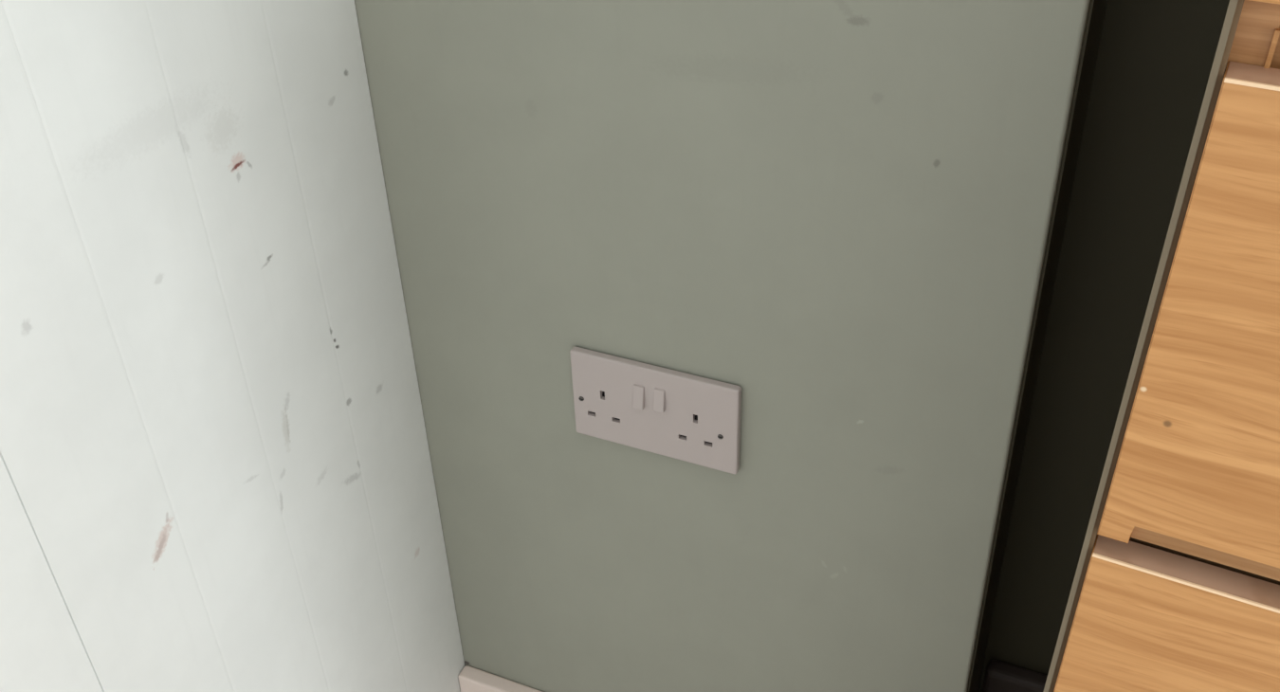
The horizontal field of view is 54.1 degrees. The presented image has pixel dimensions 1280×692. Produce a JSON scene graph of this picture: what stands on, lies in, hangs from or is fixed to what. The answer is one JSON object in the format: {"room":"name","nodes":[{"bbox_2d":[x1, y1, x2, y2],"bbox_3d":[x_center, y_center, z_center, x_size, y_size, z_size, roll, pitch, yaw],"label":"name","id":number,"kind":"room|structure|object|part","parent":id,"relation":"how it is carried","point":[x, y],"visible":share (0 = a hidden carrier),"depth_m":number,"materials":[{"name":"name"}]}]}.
{"room":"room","nodes":[
{"label":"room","id":0,"kind":"room"},
{"bbox_2d":[0,0,464,691],"bbox_3d":[-0.727,0.103,-0.171,0.060,2.400,2.400,13,39,20],"label":"wall","id":1,"kind":"structure","parent":0,"point":[216,475],"depth_m":0.84,"materials":[{"name":"white paint"}]},
{"bbox_2d":[354,0,1090,691],"bbox_3d":[0.017,-0.534,0.670,0.575,2.400,0.130,13,39,20],"label":"wall","id":2,"kind":"structure","parent":0,"point":[835,213],"depth_m":0.94,"materials":[{"name":"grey paint"}]},
{"bbox_2d":[457,665,542,691],"bbox_3d":[0.045,0.442,1.282,0.514,0.100,0.018,13,39,20],"label":"baseboard","id":3,"kind":"structure","parent":2,"relation":"attached to","point":[471,679],"depth_m":1.33,"materials":[{"name":"beige wood"}]},
{"bbox_2d":[569,347,741,474],"bbox_3d":[0.011,0.053,1.014,0.146,0.087,0.012,13,39,20],"label":"double socket","id":4,"kind":"object","parent":2,"relation":"attached to","point":[686,417],"visible":1,"depth_m":1.01,"materials":[{"name":"grey plastic"}]},
{"bbox_2d":[632,384,644,410],"bbox_3d":[-0.001,0.041,1.008,0.009,0.022,0.006,13,39,20],"label":"rocker switch","id":5,"kind":"object","parent":4,"relation":"attached to","point":[638,390],"depth_m":1.01,"materials":[{"name":"grey plastic"}]},
{"bbox_2d":[653,387,665,413],"bbox_3d":[0.015,0.043,1.000,0.009,0.020,0.006,13,39,20],"label":"rocker switch","id":6,"kind":"object","parent":4,"relation":"attached to","point":[659,393],"depth_m":1.00,"materials":[{"name":"grey plastic"}]},
{"bbox_2d":[966,0,1107,691],"bbox_3d":[0.270,-0.476,0.579,0.027,2.400,0.124,13,39,20],"label":"trim","id":7,"kind":"structure","parent":2,"relation":"attached to","point":[1097,9],"depth_m":0.89,"materials":[{"name":"brown paint"}]},
{"bbox_2d":[978,0,1229,691],"bbox_3d":[0.712,-0.427,0.492,2.015,2.400,0.050,13,39,20],"label":"wall","id":8,"kind":"structure","parent":0,"point":[1155,60],"depth_m":0.94,"materials":[{"name":"brown paint"}]},
{"bbox_2d":[981,659,1047,691],"bbox_3d":[0.741,0.482,1.107,0.886,0.205,0.020,13,39,20],"label":"baseboard","id":9,"kind":"structure","parent":8,"relation":"attached to","point":[999,676],"depth_m":1.19,"materials":[{"name":"brown wood"}]},
{"bbox_3d":[0.516,1.315,0.189,2.615,0.050,2.600,13,39,20],"label":"floor","id":10,"kind":"structure","parent":0,"visible":0},
{"bbox_2d":[1042,0,1279,691],"bbox_3d":[0.552,0.262,0.713,0.609,1.038,0.380,16,40,22],"label":"dresser","id":11,"kind":"object","parent":10,"relation":"on","point":[1176,586],"visible":1,"depth_m":0.49,"materials":[{"name":"brown wood"}]},
{"bbox_3d":[0.469,0.245,0.498,0.599,0.209,0.015,16,40,22],"label":"drawer","id":12,"kind":"part","parent":11,"relation":"part of","materials":[{"name":"brown wood"}]},
{"bbox_3d":[0.465,0.068,0.367,0.599,0.209,0.015,16,40,22],"label":"drawer","id":13,"kind":"part","parent":11,"relation":"part of","materials":[{"name":"brown wood"}]},
{"bbox_3d":[0.476,0.147,0.451,0.574,0.042,0.020,16,40,22],"label":"divider rail","id":14,"kind":"part","parent":11,"relation":"part of","materials":[{"name":"brown wood"}]},
{"bbox_3d":[0.473,-0.030,0.322,0.574,0.050,0.018,16,40,22],"label":"rail","id":15,"kind":"part","parent":11,"relation":"part of","materials":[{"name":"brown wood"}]}
]}

